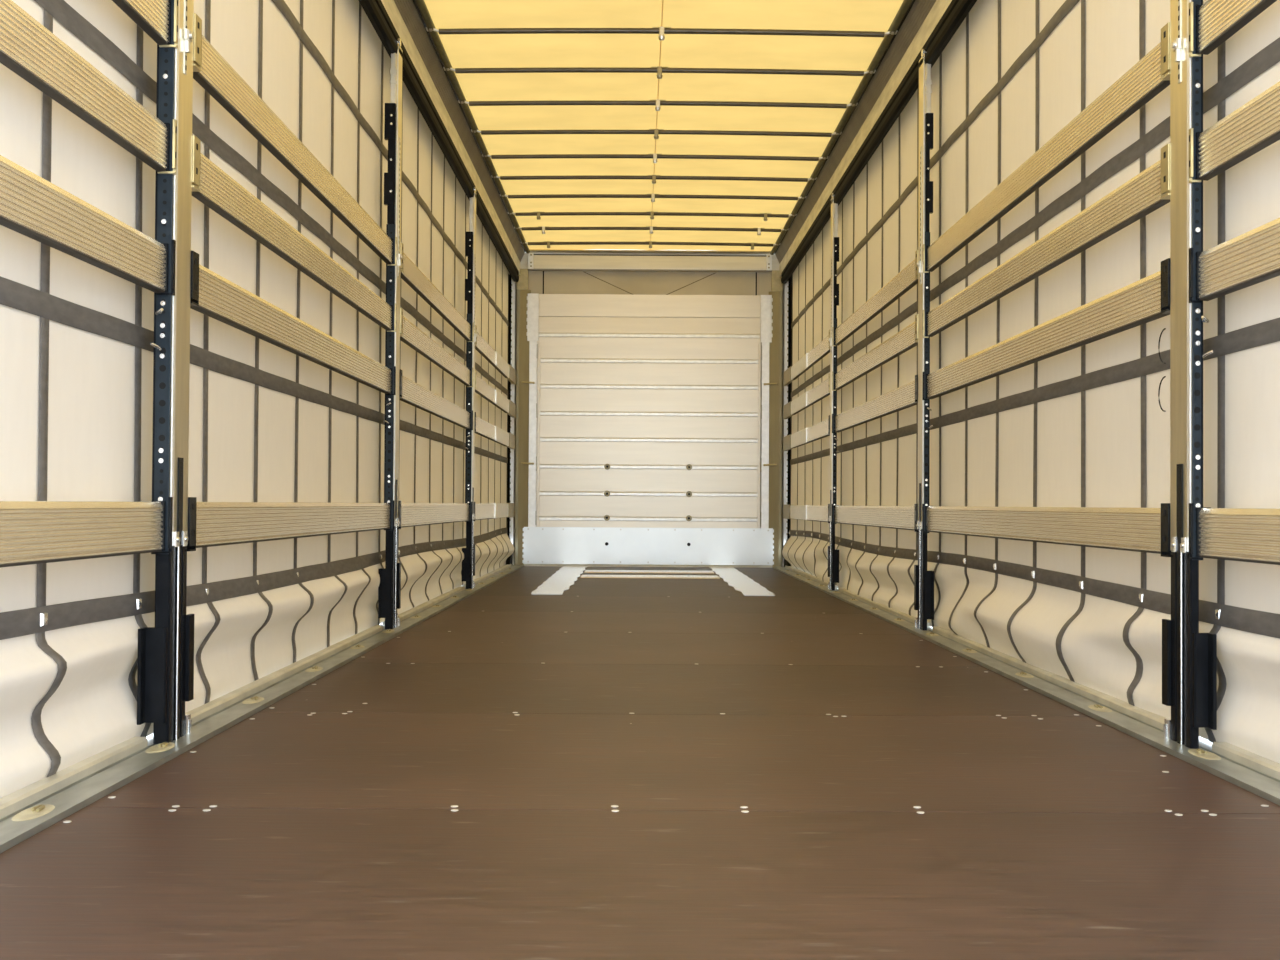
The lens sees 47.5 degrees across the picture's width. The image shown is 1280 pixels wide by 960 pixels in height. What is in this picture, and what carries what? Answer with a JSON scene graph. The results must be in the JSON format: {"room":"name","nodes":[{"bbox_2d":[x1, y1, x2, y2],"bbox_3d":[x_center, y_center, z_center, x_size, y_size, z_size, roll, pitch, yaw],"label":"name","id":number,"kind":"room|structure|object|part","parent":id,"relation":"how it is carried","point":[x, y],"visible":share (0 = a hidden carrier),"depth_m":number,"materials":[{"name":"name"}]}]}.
{"room":"cargo space","nodes":[
{"label":"cargo space","id":0,"kind":"room"},
{"bbox_2d":[0,566,1279,959],"bbox_3d":[0.094,0.761,7.263,2.420,0.061,13.850,0,-1,0],"label":"floor","id":1,"kind":"structure","parent":0,"point":[601,768],"depth_m":2.83,"materials":[{"name":"brown wood"}]},
{"bbox_2d":[531,566,587,594],"bbox_3d":[-0.623,0.803,11.952,0.249,0.005,4.370,0,-1,0],"label":"floor plate","id":2,"kind":"object","parent":1,"relation":"on","point":[565,577],"visible":0.99,"depth_m":11.32,"materials":[{"name":"silver metal"}]},
{"bbox_2d":[584,570,713,573],"bbox_3d":[0.082,0.825,13.088,1.150,0.008,0.400,0,-1,0],"label":"bar","id":3,"kind":"object","parent":1,"relation":"on","point":[586,571],"visible":1,"depth_m":13.01,"materials":[{"name":"metal"}]},
{"bbox_2d":[580,575,719,578],"bbox_3d":[0.084,0.810,12.188,1.150,0.008,0.400,0,-1,0],"label":"bar","id":4,"kind":"object","parent":1,"relation":"on","point":[582,576],"visible":1,"depth_m":12.11,"materials":[{"name":"metal"}]},
{"bbox_2d":[709,567,774,595],"bbox_3d":[0.790,0.812,11.955,0.249,0.005,4.370,0,-1,0],"label":"floor plate","id":5,"kind":"object","parent":1,"relation":"on","point":[736,579],"visible":0.97,"depth_m":11.33,"materials":[{"name":"silver metal"}]},
{"bbox_2d":[506,249,791,566],"bbox_3d":[0.088,-0.587,13.952,2.840,3.460,0.640,0,-1,0],"label":"wall","id":6,"kind":"structure","parent":0,"point":[649,394],"depth_m":14.21,"materials":[{"name":"metal"}]},
{"bbox_2d":[0,564,523,852],"bbox_3d":[-1.218,0.856,7.259,0.199,0.336,13.850,0,-1,0],"label":"floor side rail","id":7,"kind":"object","parent":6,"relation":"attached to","point":[25,812],"depth_m":3.59,"materials":[{"name":"metal"}]},
{"bbox_2d":[0,225,153,501],"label":"curtain","id":8,"kind":"object","parent":7,"relation":"on","point":[76,336],"depth_m":3.21,"materials":[{"name":"fabric"}]},
{"bbox_2d":[0,553,154,797],"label":"curtain","id":9,"kind":"object","parent":7,"relation":"on","point":[69,629],"depth_m":3.17,"materials":[{"name":"fabric"}]},
{"bbox_2d":[0,63,155,238],"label":"curtain","id":10,"kind":"object","parent":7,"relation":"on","point":[38,134],"depth_m":3.21,"materials":[{"name":"fabric"}]},
{"bbox_2d":[12,0,156,115],"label":"curtain","id":11,"kind":"object","parent":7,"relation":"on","point":[99,31],"depth_m":3.41,"materials":[{"name":"fabric"}]},
{"bbox_2d":[137,0,201,743],"bbox_3d":[-1.172,-0.752,3.669,0.080,2.806,0.247,0,-1,0],"label":"pillar","id":12,"kind":"structure","parent":7,"relation":"on","point":[165,662],"depth_m":3.60,"materials":[{"name":"metal"}]},
{"bbox_2d":[0,501,165,567],"bbox_3d":[-1.181,0.088,1.976,0.032,0.126,3.199,0,-1,0],"label":"batten","id":13,"kind":"object","parent":12,"relation":"attached to","point":[31,532],"visible":1,"depth_m":3.02,"materials":[{"name":"wood"}]},
{"bbox_2d":[0,155,168,292],"bbox_3d":[-1.177,-0.548,1.986,0.032,0.123,3.199,0,-1,0],"label":"batten","id":14,"kind":"object","parent":12,"relation":"attached to","point":[32,206],"visible":1,"depth_m":3.02,"materials":[{"name":"wood"}]},
{"bbox_2d":[0,0,169,171],"bbox_3d":[-1.175,-0.847,1.991,0.032,0.121,3.199,0,-1,0],"label":"batten","id":15,"kind":"object","parent":12,"relation":"attached to","point":[28,48],"visible":1,"depth_m":3.02,"materials":[{"name":"wood"}]},
{"bbox_2d":[112,0,170,44],"bbox_3d":[-1.173,-1.161,1.997,0.032,0.123,3.199,0,-1,0],"label":"batten","id":16,"kind":"object","parent":12,"relation":"attached to","point":[153,17],"visible":1,"depth_m":3.48,"materials":[{"name":"wood"}]},
{"bbox_3d":[-1.151,-0.982,3.612,0.004,2.290,0.018,0,-1,0],"label":"edge moulding","id":17,"kind":"part","parent":12,"relation":"part of","materials":[{"name":"metal"}]},
{"bbox_3d":[-1.155,0.402,3.628,0.005,0.496,0.005,0,-1,22],"label":"lock rod","id":18,"kind":"part","parent":12,"relation":"part of","materials":[{"name":"metal"}]},
{"bbox_3d":[-1.140,-1.108,3.674,0.020,0.055,0.032,0,-1,0],"label":"release lever","id":19,"kind":"part","parent":12,"relation":"part of","materials":[{"name":"metal"}]},
{"bbox_2d":[185,529,385,712],"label":"curtain","id":20,"kind":"object","parent":7,"relation":"on","point":[259,609],"depth_m":4.96,"materials":[{"name":"fabric"}]},
{"bbox_2d":[188,308,384,502],"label":"curtain","id":21,"kind":"object","parent":7,"relation":"on","point":[270,422],"depth_m":5.00,"materials":[{"name":"fabric"}]},
{"bbox_2d":[191,196,384,365],"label":"curtain","id":22,"kind":"object","parent":7,"relation":"on","point":[223,248],"depth_m":5.00,"materials":[{"name":"fabric"}]},
{"bbox_2d":[192,79,385,301],"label":"curtain","id":23,"kind":"object","parent":7,"relation":"on","point":[225,142],"depth_m":5.00,"materials":[{"name":"fabric"}]},
{"bbox_2d":[194,0,390,232],"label":"curtain","id":24,"kind":"object","parent":7,"relation":"on","point":[322,67],"depth_m":5.71,"materials":[{"name":"fabric"}]},
{"bbox_2d":[378,38,403,628],"bbox_3d":[-1.179,-0.697,6.954,0.080,2.806,0.247,0,-1,0],"label":"pillar","id":25,"kind":"structure","parent":7,"relation":"on","point":[389,589],"depth_m":6.88,"materials":[{"name":"metal"}]},
{"bbox_2d":[190,264,391,393],"bbox_3d":[-1.184,-0.492,5.335,0.032,0.123,3.072,0,-1,0],"label":"batten","id":26,"kind":"object","parent":25,"relation":"attached to","point":[221,299],"visible":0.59,"depth_m":4.75,"materials":[{"name":"wood"}]},
{"bbox_2d":[192,153,392,330],"bbox_3d":[-1.182,-0.791,5.340,0.032,0.121,3.072,0,-1,0],"label":"batten","id":27,"kind":"object","parent":25,"relation":"attached to","point":[219,192],"visible":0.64,"depth_m":4.75,"materials":[{"name":"wood"}]},
{"bbox_2d":[193,35,393,264],"bbox_3d":[-1.180,-1.106,5.345,0.032,0.123,3.072,0,-1,0],"label":"batten","id":28,"kind":"object","parent":25,"relation":"attached to","point":[217,77],"visible":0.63,"depth_m":4.75,"materials":[{"name":"wood"}]},
{"bbox_2d":[196,502,390,547],"bbox_3d":[-1.188,0.144,5.324,0.032,0.126,3.072,0,-1,0],"label":"batten","id":29,"kind":"object","parent":25,"relation":"attached to","point":[217,523],"visible":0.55,"depth_m":4.73,"materials":[{"name":"wood"}]},
{"bbox_3d":[-1.170,-1.927,6.894,0.030,0.290,0.022,0,-1,0],"label":"telescopic rod","id":30,"kind":"part","parent":25,"relation":"part of","materials":[{"name":"metal"}]},
{"bbox_3d":[-1.162,0.456,6.913,0.005,0.496,0.005,0,-1,22],"label":"lock rod","id":31,"kind":"part","parent":25,"relation":"part of","materials":[{"name":"metal"}]},
{"bbox_3d":[-1.158,-0.927,6.897,0.004,2.290,0.018,0,-1,0],"label":"edge moulding","id":32,"kind":"part","parent":25,"relation":"part of","materials":[{"name":"metal"}]},
{"bbox_3d":[-1.147,-1.054,6.958,0.020,0.055,0.032,0,-1,0],"label":"release lever","id":33,"kind":"part","parent":25,"relation":"part of","materials":[{"name":"metal"}]},
{"bbox_2d":[397,521,465,614],"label":"curtain","id":34,"kind":"object","parent":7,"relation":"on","point":[430,557],"depth_m":8.65,"materials":[{"name":"fabric"}]},
{"bbox_2d":[399,400,465,502],"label":"curtain","id":35,"kind":"object","parent":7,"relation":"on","point":[431,447],"depth_m":8.71,"materials":[{"name":"fabric"}]},
{"bbox_2d":[401,80,468,319],"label":"curtain","id":36,"kind":"object","parent":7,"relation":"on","point":[434,204],"depth_m":8.75,"materials":[{"name":"fabric"}]},
{"bbox_2d":[462,187,476,588],"bbox_3d":[-1.186,-0.643,10.193,0.080,2.806,0.247,0,-1,0],"label":"pillar","id":37,"kind":"structure","parent":7,"relation":"on","point":[468,564],"depth_m":10.11,"materials":[{"name":"metal"}]},
{"bbox_2d":[399,376,470,428],"bbox_3d":[-1.190,-0.437,8.597,0.032,0.123,3.027,0,-1,0],"label":"batten","id":38,"kind":"object","parent":37,"relation":"attached to","point":[414,394],"visible":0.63,"depth_m":8.29,"materials":[{"name":"wood"}]},
{"bbox_2d":[400,316,470,385],"bbox_3d":[-1.189,-0.736,8.601,0.032,0.121,3.027,0,-1,0],"label":"batten","id":39,"kind":"object","parent":37,"relation":"attached to","point":[413,336],"visible":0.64,"depth_m":8.30,"materials":[{"name":"wood"}]},
{"bbox_2d":[401,503,469,527],"bbox_3d":[-1.194,0.198,8.586,0.032,0.126,3.027,0,-1,0],"label":"batten","id":40,"kind":"object","parent":37,"relation":"attached to","point":[412,514],"visible":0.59,"depth_m":8.29,"materials":[{"name":"wood"}]},
{"bbox_2d":[401,253,471,340],"bbox_3d":[-1.187,-1.051,8.607,0.032,0.123,3.027,0,-1,0],"label":"batten","id":41,"kind":"object","parent":37,"relation":"attached to","point":[411,274],"visible":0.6,"depth_m":8.30,"materials":[{"name":"wood"}]},
{"bbox_3d":[-1.177,-1.873,10.133,0.030,0.290,0.022,0,-1,0],"label":"telescopic rod","id":42,"kind":"part","parent":37,"relation":"part of","materials":[{"name":"metal"}]},
{"bbox_3d":[-1.169,0.510,10.152,0.005,0.496,0.005,0,-1,22],"label":"lock rod","id":43,"kind":"part","parent":37,"relation":"part of","materials":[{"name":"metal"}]},
{"bbox_3d":[-1.164,-0.873,10.136,0.004,2.290,0.018,0,-1,0],"label":"edge moulding","id":44,"kind":"part","parent":37,"relation":"part of","materials":[{"name":"metal"}]},
{"bbox_2d":[474,416,514,448],"bbox_3d":[-1.194,-0.382,12.024,0.041,0.127,3.403,0,-1,0],"label":"batten","id":45,"kind":"object","parent":37,"relation":"attached to","point":[485,429],"visible":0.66,"depth_m":11.87,"materials":[{"name":"wood"}]},
{"bbox_2d":[475,503,514,519],"bbox_3d":[-1.198,0.253,12.014,0.041,0.130,3.403,0,-1,0],"label":"batten","id":46,"kind":"object","parent":37,"relation":"attached to","point":[483,511],"visible":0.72,"depth_m":11.82,"materials":[{"name":"wood"}]},
{"bbox_2d":[475,332,515,383],"bbox_3d":[-1.191,-0.996,12.034,0.041,0.127,3.403,0,-1,0],"label":"batten","id":47,"kind":"object","parent":37,"relation":"attached to","point":[493,357],"visible":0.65,"depth_m":11.90,"materials":[{"name":"wood"}]},
{"bbox_2d":[475,375,515,417],"bbox_3d":[-1.193,-0.681,12.029,0.041,0.125,3.403,0,-1,0],"label":"batten","id":48,"kind":"object","parent":37,"relation":"attached to","point":[483,389],"visible":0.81,"depth_m":11.90,"materials":[{"name":"wood"}]},
{"bbox_2d":[475,214,508,362],"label":"curtain","id":49,"kind":"object","parent":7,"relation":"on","point":[491,308],"depth_m":12.35,"materials":[{"name":"fabric"}]},
{"bbox_2d":[359,0,529,281],"bbox_3d":[-1.183,-2.204,7.310,0.250,0.382,13.850,0,-1,0],"label":"roof rail","id":50,"kind":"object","parent":6,"relation":"attached to","point":[436,92],"depth_m":8.55,"materials":[{"name":"metal"}]},
{"bbox_3d":[-1.065,-2.138,14.179,0.055,0.155,0.012,0,-1,0],"label":"joint plate","id":51,"kind":"part","parent":6,"relation":"part of","materials":[{"name":"beige metal"}]},
{"bbox_3d":[-0.991,-0.446,14.196,0.024,1.807,0.014,0,-1,0],"label":"edge trim","id":52,"kind":"part","parent":6,"relation":"part of","materials":[{"name":"white metal"}]},
{"bbox_2d":[524,564,771,567],"bbox_3d":[0.079,0.836,14.188,2.420,0.024,0.060,0,-1,0],"label":"trim","id":53,"kind":"structure","parent":6,"relation":"attached to","point":[588,565],"depth_m":14.16,"materials":[{"name":"metal"}]},
{"bbox_3d":[0.081,0.645,14.175,2.452,0.361,0.012,0,-1,0],"label":"kick plate","id":54,"kind":"part","parent":6,"relation":"part of","materials":[{"name":"metal"}]},
{"bbox_3d":[1.165,-0.432,14.201,0.024,1.807,0.014,0,-1,0],"label":"edge trim","id":55,"kind":"part","parent":6,"relation":"part of","materials":[{"name":"white metal"}]},
{"bbox_3d":[1.260,-2.123,14.184,0.055,0.155,0.012,0,-1,0],"label":"joint plate","id":56,"kind":"part","parent":6,"relation":"part of","materials":[{"name":"beige metal"}]},
{"bbox_2d":[770,0,976,283],"bbox_3d":[1.407,-2.189,7.316,0.250,0.382,13.850,0,-1,0],"label":"roof rail","id":57,"kind":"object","parent":6,"relation":"attached to","point":[881,96],"depth_m":8.49,"materials":[{"name":"metal"}]},
{"bbox_2d":[772,566,1279,805],"bbox_3d":[1.403,0.872,7.264,0.199,0.336,13.850,0,-1,0],"label":"trim","id":58,"kind":"structure","parent":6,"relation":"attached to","point":[1256,774],"depth_m":4.37,"materials":[{"name":"metal"}]},
{"bbox_2d":[791,218,830,365],"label":"curtain","id":59,"kind":"object","parent":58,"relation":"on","point":[811,279],"depth_m":12.30,"materials":[{"name":"fabric"}]},
{"bbox_2d":[828,193,838,589],"bbox_3d":[1.366,-0.626,10.317,0.057,2.806,0.251,0,-1,-6],"label":"pillar","id":60,"kind":"structure","parent":58,"relation":"on","point":[833,555],"depth_m":10.25,"materials":[{"name":"metal"}]},
{"bbox_2d":[783,505,827,521],"bbox_3d":[1.373,0.270,12.079,0.041,0.130,3.283,0,-1,0],"label":"batten","id":61,"kind":"object","parent":60,"relation":"attached to","point":[819,513],"visible":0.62,"depth_m":11.90,"materials":[{"name":"wood"}]},
{"bbox_2d":[783,335,829,385],"bbox_3d":[1.380,-0.979,12.100,0.041,0.127,3.283,0,-1,0],"label":"batten","id":62,"kind":"object","parent":60,"relation":"attached to","point":[821,350],"visible":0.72,"depth_m":11.92,"materials":[{"name":"wood"}]},
{"bbox_2d":[783,379,829,418],"bbox_3d":[1.378,-0.664,12.094,0.041,0.125,3.283,0,-1,0],"label":"batten","id":63,"kind":"object","parent":60,"relation":"attached to","point":[820,391],"visible":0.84,"depth_m":11.92,"materials":[{"name":"wood"}]},
{"bbox_2d":[783,419,829,450],"bbox_3d":[1.376,-0.365,12.089,0.041,0.127,3.283,0,-1,0],"label":"batten","id":64,"kind":"object","parent":60,"relation":"attached to","point":[818,431],"visible":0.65,"depth_m":11.91,"materials":[{"name":"wood"}]},
{"bbox_3d":[1.347,0.528,10.277,0.005,0.496,0.005,0,-1,22],"label":"lock rod","id":65,"kind":"part","parent":60,"relation":"part of","materials":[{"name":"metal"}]},
{"bbox_3d":[1.360,-0.856,10.261,0.004,2.290,0.018,0,-1,0],"label":"edge moulding","id":66,"kind":"part","parent":60,"relation":"part of","materials":[{"name":"metal"}]},
{"bbox_3d":[1.385,-1.855,10.258,0.030,0.290,0.022,0,-1,0],"label":"telescopic rod","id":67,"kind":"part","parent":60,"relation":"part of","materials":[{"name":"metal"}]},
{"bbox_2d":[834,505,913,529],"bbox_3d":[1.383,0.216,8.706,0.032,0.126,3.037,0,-1,0],"label":"batten","id":68,"kind":"object","parent":60,"relation":"attached to","point":[895,517],"visible":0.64,"depth_m":8.40,"materials":[{"name":"wood"}]},
{"bbox_2d":[834,259,917,345],"bbox_3d":[1.391,-1.033,8.727,0.032,0.123,3.037,0,-1,0],"label":"batten","id":69,"kind":"object","parent":60,"relation":"attached to","point":[904,280],"visible":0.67,"depth_m":8.42,"materials":[{"name":"wood"}]},
{"bbox_2d":[834,322,917,389],"bbox_3d":[1.389,-0.719,8.722,0.032,0.121,3.037,0,-1,0],"label":"batten","id":70,"kind":"object","parent":60,"relation":"attached to","point":[902,341],"visible":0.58,"depth_m":8.42,"materials":[{"name":"wood"}]},
{"bbox_2d":[834,380,917,432],"bbox_3d":[1.387,-0.419,8.717,0.032,0.123,3.037,0,-1,0],"label":"batten","id":71,"kind":"object","parent":60,"relation":"attached to","point":[903,397],"visible":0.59,"depth_m":8.41,"materials":[{"name":"wood"}]},
{"bbox_2d":[835,523,917,616],"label":"curtain","id":72,"kind":"object","parent":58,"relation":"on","point":[876,564],"depth_m":8.66,"materials":[{"name":"fabric"}]},
{"bbox_2d":[837,404,917,505],"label":"curtain","id":73,"kind":"object","parent":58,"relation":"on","point":[877,459],"depth_m":8.77,"materials":[{"name":"fabric"}]},
{"bbox_2d":[837,87,918,326],"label":"curtain","id":74,"kind":"object","parent":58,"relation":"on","point":[878,215],"depth_m":8.85,"materials":[{"name":"fabric"}]},
{"bbox_2d":[914,49,933,629],"bbox_3d":[1.373,-0.680,7.067,0.057,2.806,0.251,0,-1,-6],"label":"pillar","id":75,"kind":"structure","parent":58,"relation":"on","point":[923,579],"depth_m":7.01,"materials":[{"name":"metal"}]},
{"bbox_3d":[1.357,-1.036,7.073,0.020,0.055,0.032,0,-1,0],"label":"release lever","id":76,"kind":"part","parent":75,"relation":"part of","materials":[{"name":"metal"}]},
{"bbox_3d":[1.354,0.474,7.028,0.005,0.496,0.005,1,-1,-23],"label":"lock rod","id":77,"kind":"part","parent":75,"relation":"part of","materials":[{"name":"metal"}]},
{"bbox_3d":[1.367,-0.910,7.012,0.004,2.290,0.018,0,-1,0],"label":"edge moulding","id":78,"kind":"part","parent":75,"relation":"part of","materials":[{"name":"metal"}]},
{"bbox_3d":[1.391,-1.910,7.009,0.030,0.290,0.022,0,-1,0],"label":"telescopic rod","id":79,"kind":"part","parent":75,"relation":"part of","materials":[{"name":"metal"}]},
{"bbox_2d":[925,506,1160,553],"bbox_3d":[1.390,0.161,5.394,0.032,0.126,3.162,0,-1,0],"label":"batten","id":80,"kind":"object","parent":75,"relation":"attached to","point":[1127,529],"visible":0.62,"depth_m":4.77,"materials":[{"name":"wood"}]},
{"bbox_2d":[926,42,1169,271],"bbox_3d":[1.397,-1.089,5.415,0.032,0.123,3.162,0,-1,0],"label":"batten","id":81,"kind":"object","parent":75,"relation":"attached to","point":[1141,83],"visible":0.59,"depth_m":4.79,"materials":[{"name":"wood"}]},
{"bbox_2d":[926,160,1169,336],"bbox_3d":[1.395,-0.774,5.410,0.032,0.121,3.162,0,-1,0],"label":"batten","id":82,"kind":"object","parent":75,"relation":"attached to","point":[1139,196],"visible":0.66,"depth_m":4.79,"materials":[{"name":"wood"}]},
{"bbox_2d":[926,271,1169,398],"bbox_3d":[1.394,-0.475,5.405,0.032,0.123,3.162,0,-1,0],"label":"batten","id":83,"kind":"object","parent":75,"relation":"attached to","point":[1135,304],"visible":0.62,"depth_m":4.78,"materials":[{"name":"wood"}]},
{"bbox_2d":[927,532,1170,717],"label":"curtain","id":84,"kind":"object","parent":58,"relation":"on","point":[1091,617],"depth_m":4.90,"materials":[{"name":"fabric"}]},
{"bbox_2d":[929,315,1169,507],"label":"curtain","id":85,"kind":"object","parent":58,"relation":"on","point":[1086,425],"depth_m":5.00,"materials":[{"name":"fabric"}]},
{"bbox_2d":[930,0,1169,244],"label":"curtain","id":86,"kind":"object","parent":58,"relation":"on","point":[1017,84],"depth_m":5.71,"materials":[{"name":"fabric"}]},
{"bbox_2d":[930,85,1169,310],"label":"curtain","id":87,"kind":"object","parent":58,"relation":"on","point":[1136,143],"depth_m":5.01,"materials":[{"name":"fabric"}]},
{"bbox_2d":[930,202,1169,372],"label":"curtain","id":88,"kind":"object","parent":58,"relation":"on","point":[1135,252],"depth_m":5.01,"materials":[{"name":"fabric"}]},
{"bbox_2d":[1161,0,1216,748],"bbox_3d":[1.380,-0.736,3.693,0.057,2.806,0.251,0,-1,-6],"label":"pillar","id":89,"kind":"structure","parent":58,"relation":"on","point":[1189,656],"depth_m":3.65,"materials":[{"name":"metal"}]},
{"bbox_2d":[1158,328,1165,363],"bbox_3d":[1.365,-0.348,3.802,0.004,0.093,0.047,0,-1,0],"label":"wire loop","id":90,"kind":"object","parent":89,"relation":"attached to","point":[1164,328],"visible":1,"depth_m":3.81,"materials":[{"name":"black metal"}]},
{"bbox_2d":[1158,376,1165,411],"bbox_3d":[1.365,-0.223,3.800,0.004,0.093,0.047,0,-1,0],"label":"wire loop","id":91,"kind":"object","parent":89,"relation":"attached to","point":[1164,376],"visible":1,"depth_m":3.81,"materials":[{"name":"black metal"}]},
{"bbox_3d":[1.364,-1.093,3.699,0.020,0.055,0.032,0,-1,0],"label":"release lever","id":92,"kind":"part","parent":89,"relation":"part of","materials":[{"name":"metal"}]},
{"bbox_3d":[1.361,0.417,3.653,0.005,0.496,0.005,1,-1,-23],"label":"lock rod","id":93,"kind":"part","parent":89,"relation":"part of","materials":[{"name":"metal"}]},
{"bbox_3d":[1.374,-0.966,3.637,0.004,2.290,0.018,0,-1,0],"label":"edge moulding","id":94,"kind":"part","parent":89,"relation":"part of","materials":[{"name":"metal"}]},
{"bbox_2d":[1196,0,1276,54],"bbox_3d":[1.405,-1.145,2.012,0.032,0.123,3.219,0,-1,0],"label":"batten","id":95,"kind":"object","parent":89,"relation":"attached to","point":[1217,21],"visible":1,"depth_m":3.48,"materials":[{"name":"wood"}]},
{"bbox_2d":[1196,81,1279,180],"bbox_3d":[1.403,-0.831,2.007,0.032,0.121,3.219,0,-1,0],"label":"batten","id":96,"kind":"object","parent":89,"relation":"attached to","point":[1254,126],"visible":1,"depth_m":3.37,"materials":[{"name":"wood"}]},
{"bbox_2d":[1196,218,1279,300],"bbox_3d":[1.401,-0.532,2.002,0.032,0.123,3.219,0,-1,0],"label":"batten","id":97,"kind":"object","parent":89,"relation":"attached to","point":[1252,257],"visible":1,"depth_m":3.36,"materials":[{"name":"wood"}]},
{"bbox_2d":[1196,507,1279,564],"bbox_3d":[1.397,0.104,1.991,0.032,0.126,3.219,0,-1,0],"label":"batten","id":98,"kind":"object","parent":89,"relation":"attached to","point":[1252,535],"visible":1,"depth_m":3.35,"materials":[{"name":"wood"}]},
{"bbox_2d":[1199,558,1279,763],"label":"curtain","id":99,"kind":"object","parent":58,"relation":"on","point":[1239,602],"depth_m":3.49,"materials":[{"name":"fabric"}]},
{"bbox_2d":[1203,0,1279,130],"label":"curtain","id":100,"kind":"object","parent":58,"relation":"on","point":[1247,64],"depth_m":3.55,"materials":[{"name":"fabric"}]},
{"bbox_2d":[1203,140,1279,250],"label":"curtain","id":101,"kind":"object","parent":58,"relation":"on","point":[1244,197],"depth_m":3.55,"materials":[{"name":"fabric"}]},
{"bbox_2d":[1203,276,1279,508],"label":"curtain","id":102,"kind":"object","parent":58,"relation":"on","point":[1241,378],"depth_m":3.53,"materials":[{"name":"fabric"}]},
{"bbox_2d":[424,0,903,250],"bbox_3d":[0.113,-2.366,7.326,2.400,0.028,13.870,0,-1,0],"label":"ceiling","id":103,"kind":"structure","parent":0,"point":[462,50],"depth_m":8.93,"materials":[{"name":"fabric"}]},
{"bbox_2d":[521,241,780,249],"bbox_3d":[0.099,-2.201,13.611,2.430,0.071,0.059,0,-1,0],"label":"bow","id":104,"kind":"object","parent":103,"relation":"attached to","point":[548,243],"visible":1,"depth_m":13.61,"materials":[{"name":"metal"}]},
{"bbox_2d":[514,226,788,234],"bbox_3d":[0.101,-2.214,12.882,2.430,0.071,0.059,0,-1,0],"label":"bow","id":105,"kind":"object","parent":103,"relation":"attached to","point":[543,228],"visible":1,"depth_m":12.88,"materials":[{"name":"metal"}]},
{"bbox_2d":[508,211,796,220],"bbox_3d":[0.102,-2.224,12.232,2.430,0.071,0.059,0,-1,0],"label":"bow","id":106,"kind":"object","parent":103,"relation":"attached to","point":[652,214],"visible":1,"depth_m":12.23,"materials":[{"name":"metal"}]},
{"bbox_2d":[500,194,805,201],"bbox_3d":[0.103,-2.240,11.532,2.430,0.064,0.059,0,-1,0],"label":"bow","id":107,"kind":"object","parent":103,"relation":"attached to","point":[652,196],"visible":1,"depth_m":11.53,"materials":[{"name":"metal"}]},
{"bbox_2d":[491,175,816,183],"bbox_3d":[0.105,-2.251,10.872,2.430,0.064,0.059,0,-1,0],"label":"bow","id":108,"kind":"object","parent":103,"relation":"attached to","point":[653,177],"visible":1,"depth_m":10.87,"materials":[{"name":"metal"}]},
{"bbox_2d":[482,154,827,162],"bbox_3d":[0.106,-2.262,10.212,2.430,0.064,0.059,0,-1,0],"label":"bow","id":109,"kind":"object","parent":103,"relation":"attached to","point":[655,157],"visible":1,"depth_m":10.21,"materials":[{"name":"metal"}]},
{"bbox_2d":[471,129,841,138],"bbox_3d":[0.108,-2.273,9.542,2.430,0.064,0.059,0,-1,0],"label":"bow","id":110,"kind":"object","parent":103,"relation":"attached to","point":[655,132],"visible":1,"depth_m":9.54,"materials":[{"name":"metal"}]},
{"bbox_2d":[458,100,857,110],"bbox_3d":[0.109,-2.285,8.852,2.430,0.064,0.059,0,-1,0],"label":"bow","id":111,"kind":"object","parent":103,"relation":"attached to","point":[657,103],"visible":1,"depth_m":8.85,"materials":[{"name":"metal"}]},
{"bbox_2d":[443,66,875,78],"bbox_3d":[0.111,-2.296,8.182,2.430,0.064,0.059,0,-1,0],"label":"bow","id":112,"kind":"object","parent":103,"relation":"attached to","point":[659,70],"visible":1,"depth_m":8.18,"materials":[{"name":"metal"}]},
{"bbox_2d":[426,27,897,39],"bbox_3d":[0.112,-2.307,7.502,2.430,0.064,0.059,0,-1,0],"label":"bow","id":113,"kind":"object","parent":103,"relation":"attached to","point":[661,31],"visible":1,"depth_m":7.50,"materials":[{"name":"metal"}]}
]}

